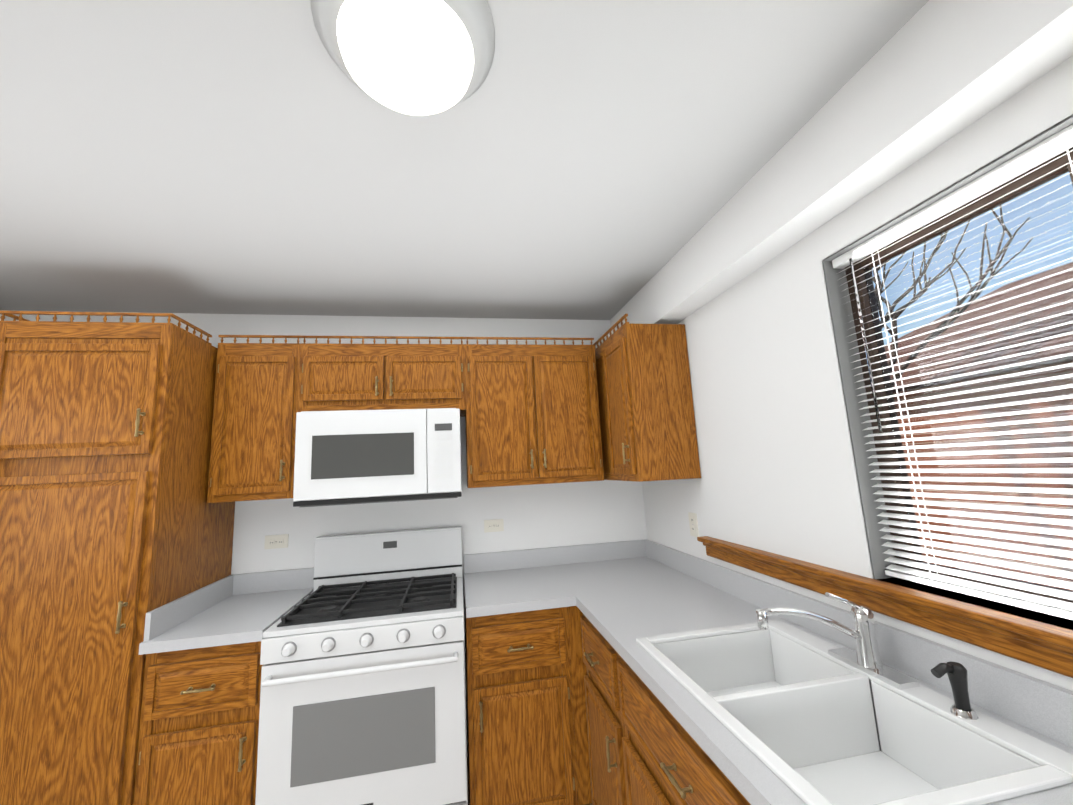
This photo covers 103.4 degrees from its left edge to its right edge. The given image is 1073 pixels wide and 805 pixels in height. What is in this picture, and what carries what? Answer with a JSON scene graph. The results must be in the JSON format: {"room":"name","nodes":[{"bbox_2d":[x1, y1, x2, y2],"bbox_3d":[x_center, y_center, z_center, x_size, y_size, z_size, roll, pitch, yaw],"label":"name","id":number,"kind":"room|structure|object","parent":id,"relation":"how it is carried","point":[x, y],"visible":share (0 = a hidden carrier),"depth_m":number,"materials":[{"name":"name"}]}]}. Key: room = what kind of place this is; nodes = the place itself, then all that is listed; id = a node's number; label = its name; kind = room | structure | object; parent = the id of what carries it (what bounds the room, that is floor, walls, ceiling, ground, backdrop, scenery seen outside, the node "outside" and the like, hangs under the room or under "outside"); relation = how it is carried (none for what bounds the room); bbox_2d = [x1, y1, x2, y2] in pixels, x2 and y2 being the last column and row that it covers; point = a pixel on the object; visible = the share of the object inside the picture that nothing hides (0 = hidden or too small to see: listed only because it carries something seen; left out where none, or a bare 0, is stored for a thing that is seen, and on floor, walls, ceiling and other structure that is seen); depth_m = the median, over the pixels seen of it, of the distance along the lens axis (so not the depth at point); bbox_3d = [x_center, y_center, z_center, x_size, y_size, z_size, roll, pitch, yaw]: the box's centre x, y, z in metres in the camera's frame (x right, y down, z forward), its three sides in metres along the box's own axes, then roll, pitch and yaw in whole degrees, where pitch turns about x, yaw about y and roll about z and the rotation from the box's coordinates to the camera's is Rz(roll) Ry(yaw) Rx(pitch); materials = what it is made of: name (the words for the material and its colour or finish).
{"room":"kitchen","nodes":[
{"label":"kitchen","id":0,"kind":"room"},
{"bbox_2d":[0,310,646,750],"bbox_3d":[-1.263,0.701,2.378,4.200,2.440,0.135,-1,-9,-11],"label":"wall","id":1,"kind":"structure","parent":0,"point":[534,516],"depth_m":2.50,"materials":[{"name":"white paint"}]},
{"bbox_2d":[207,335,300,502],"bbox_3d":[-1.400,0.082,2.201,0.380,0.820,0.350,-1,-9,-11],"label":"upper cabinet","id":2,"kind":"object","parent":1,"relation":"attached to","point":[255,411],"visible":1,"depth_m":2.06,"materials":[{"name":"brown wood"}]},
{"bbox_2d":[264,534,288,548],"bbox_3d":[-1.395,0.747,2.272,0.114,0.070,0.010,-1,-9,-11],"label":"electrical outlet","id":3,"kind":"object","parent":1,"relation":"attached to","point":[275,541],"visible":1,"depth_m":2.27,"materials":[{"name":"beige plastic"}]},
{"bbox_2d":[298,335,465,416],"bbox_3d":[-0.816,-0.135,2.344,0.830,0.405,0.350,-1,-9,-11],"label":"upper cabinet","id":4,"kind":"object","parent":1,"relation":"attached to","point":[343,377],"visible":1,"depth_m":2.21,"materials":[{"name":"brown wood"}]},
{"bbox_2d":[293,408,461,507],"bbox_3d":[-0.791,0.288,2.246,0.765,0.449,0.410,-1,-9,-11],"label":"over-the-range microwave","id":5,"kind":"object","parent":4,"relation":"attached to","point":[346,457],"visible":1,"depth_m":2.04,"materials":[{"name":"white metal"}]},
{"bbox_2d":[484,519,503,532],"bbox_3d":[-0.250,0.723,2.486,0.114,0.070,0.010,-1,-9,-11],"label":"electrical outlet","id":6,"kind":"object","parent":1,"relation":"attached to","point":[495,525],"visible":1,"depth_m":2.48,"materials":[{"name":"beige plastic"}]},
{"bbox_2d":[465,337,603,487],"bbox_3d":[-0.032,0.054,2.457,0.745,0.820,0.350,-1,-9,-11],"label":"upper cabinet","id":7,"kind":"object","parent":1,"relation":"attached to","point":[532,416],"visible":1,"depth_m":2.32,"materials":[{"name":"brown wood"}]},
{"bbox_2d":[0,0,928,319],"bbox_3d":[-0.834,-0.981,-0.104,4.200,0.080,5.644,-1,-9,-11],"label":"ceiling","id":8,"kind":"structure","parent":0,"point":[588,158],"depth_m":1.27,"materials":[{"name":"grey paint"}]},
{"bbox_2d":[311,0,494,115],"bbox_3d":[-0.278,-0.745,0.920,0.380,0.128,0.380,-1,-9,-11],"label":"flush ceiling light","id":9,"kind":"object","parent":8,"relation":"attached to","point":[436,56],"visible":1,"depth_m":0.87,"materials":[{"name":"grey glass"}]},
{"bbox_2d":[610,0,1072,333],"bbox_3d":[1.042,-0.862,0.221,0.130,0.240,5.374,-1,-9,-11],"label":"soffit beam","id":10,"kind":"structure","parent":8,"relation":"attached to","point":[929,76],"depth_m":1.05,"materials":[{"name":"white paint"}]},
{"bbox_2d":[467,751,592,804],"bbox_3d":[-0.711,1.491,-0.487,4.200,0.050,5.644,-1,-9,-11],"label":"floor","id":11,"kind":"structure","parent":0,"point":[468,781],"depth_m":2.06,"materials":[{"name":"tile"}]},
{"bbox_2d":[0,311,234,804],"bbox_3d":[-1.839,0.763,1.844,0.610,2.210,0.670,-1,-9,-11],"label":"pantry cabinet","id":12,"kind":"object","parent":11,"relation":"on","point":[115,527],"visible":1,"depth_m":1.62,"materials":[{"name":"brown wood"}]},
{"bbox_2d":[133,641,262,804],"bbox_3d":[-1.301,1.412,1.841,0.415,0.876,0.660,-1,-9,-11],"label":"base cabinet","id":13,"kind":"object","parent":11,"relation":"on","point":[199,729],"visible":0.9,"depth_m":1.58,"materials":[{"name":"brown wood"}]},
{"bbox_2d":[139,568,313,654],"bbox_3d":[-1.327,0.911,1.927,0.415,0.139,0.644,-1,-9,-11],"label":"countertop","id":14,"kind":"structure","parent":13,"relation":"on","point":[235,608],"depth_m":1.85,"materials":[{"name":"laminate"}]},
{"bbox_2d":[255,526,467,804],"bbox_3d":[-0.712,1.241,1.924,0.759,1.180,0.711,-1,-9,-11],"label":"range","id":15,"kind":"object","parent":11,"relation":"on","point":[362,692],"visible":1,"depth_m":1.66,"materials":[{"name":"white metal"}]},
{"bbox_2d":[464,585,577,804],"bbox_3d":[-0.111,1.387,2.064,0.448,0.876,0.660,-1,-9,-11],"label":"base cabinet","id":16,"kind":"object","parent":11,"relation":"on","point":[521,737],"visible":0.96,"depth_m":1.79,"materials":[{"name":"brown wood"}]},
{"bbox_2d":[464,548,566,617],"bbox_3d":[-0.133,0.886,2.150,0.455,0.139,0.644,-1,-9,-11],"label":"countertop","id":17,"kind":"structure","parent":16,"relation":"on","point":[503,582],"depth_m":2.15,"materials":[{"name":"laminate"}]},
{"bbox_2d":[567,606,591,804],"bbox_3d":[0.437,1.380,2.193,0.676,0.876,0.606,-1,-9,-11],"label":"cabinet filler","id":18,"kind":"object","parent":11,"relation":"on","point":[577,664],"visible":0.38,"depth_m":1.85,"materials":[{"name":"brown wood"}]},
{"bbox_2d":[580,614,626,804],"bbox_3d":[0.539,1.296,1.685,0.660,0.876,0.444,-1,-9,-11],"label":"base cabinet","id":19,"kind":"object","parent":11,"relation":"on","point":[605,730],"visible":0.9,"depth_m":1.61,"materials":[{"name":"brown wood"}]},
{"bbox_2d":[616,655,750,804],"bbox_3d":[0.659,1.189,1.032,0.660,0.876,0.902,-1,-9,-11],"label":"base cabinet","id":20,"kind":"object","parent":11,"relation":"on","point":[667,760],"visible":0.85,"depth_m":1.15,"materials":[{"name":"brown wood"}]},
{"bbox_2d":[543,539,1072,804],"bbox_3d":[0.702,0.628,0.710,0.669,0.389,3.820,-1,-9,-11],"label":"countertop","id":21,"kind":"structure","parent":20,"relation":"on","point":[760,690],"depth_m":1.03,"materials":[{"name":"laminate"}]},
{"bbox_2d":[755,592,920,689],"bbox_3d":[0.738,0.593,1.093,0.310,0.207,0.200,-1,-9,-11],"label":"faucet","id":22,"kind":"object","parent":21,"relation":"on","point":[866,663],"depth_m":1.10,"materials":[{"name":"silver metal"}]},
{"bbox_2d":[636,619,1072,804],"bbox_3d":[0.653,0.786,1.036,0.530,0.182,0.760,-1,-9,-11],"label":"sink basin","id":23,"kind":"object","parent":21,"relation":"in","point":[798,703],"depth_m":1.01,"materials":[{"name":"white ceramic"}]},
{"bbox_2d":[930,661,978,719],"bbox_3d":[0.885,0.609,0.902,0.080,0.104,0.044,-1,-9,-11],"label":"sprayer","id":24,"kind":"object","parent":21,"relation":"on","point":[957,674],"depth_m":0.90,"materials":[{"name":"black plastic"}]},
{"bbox_2d":[642,56,1072,750],"bbox_3d":[1.226,0.221,0.077,0.135,2.440,5.374,-1,-9,-11],"label":"wall","id":25,"kind":"structure","parent":0,"point":[778,470],"depth_m":1.46,"materials":[{"name":"white paint"}]},
{"bbox_2d":[593,314,700,481],"bbox_3d":[0.527,0.016,2.392,0.370,0.820,0.686,-1,-9,-11],"label":"upper cabinet","id":26,"kind":"object","parent":25,"relation":"attached to","point":[647,418],"visible":0.79,"depth_m":2.08,"materials":[{"name":"brown wood"}]},
{"bbox_2d":[688,512,698,536],"bbox_3d":[0.780,0.608,2.108,0.010,0.114,0.070,-1,-9,-11],"label":"outlet","id":27,"kind":"object","parent":25,"relation":"attached to","point":[693,525],"visible":1,"depth_m":2.10,"materials":[{"name":"beige plastic"}]},
{"bbox_2d":[697,536,1072,677],"bbox_3d":[0.990,0.520,1.067,0.128,0.085,1.925,-1,-9,-11],"label":"window sill","id":28,"kind":"structure","parent":25,"relation":"attached to","point":[1041,644],"depth_m":1.02,"materials":[{"name":"brown wood"}]},
{"bbox_2d":[822,115,1072,602],"bbox_3d":[1.087,-0.062,0.763,0.126,0.963,1.072,-1,-9,-11],"label":"window unit","id":29,"kind":"structure","parent":25,"relation":"in","point":[932,277],"depth_m":1.04,"materials":[{"name":"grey metal"}]},
{"bbox_2d":[832,124,1072,619],"bbox_3d":[1.058,-0.064,0.758,0.050,0.944,1.042,-1,-9,-11],"label":"window blinds","id":30,"kind":"object","parent":29,"relation":"attached to","point":[1056,144],"visible":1,"depth_m":0.98,"materials":[{"name":"white plastic"}]}
]}

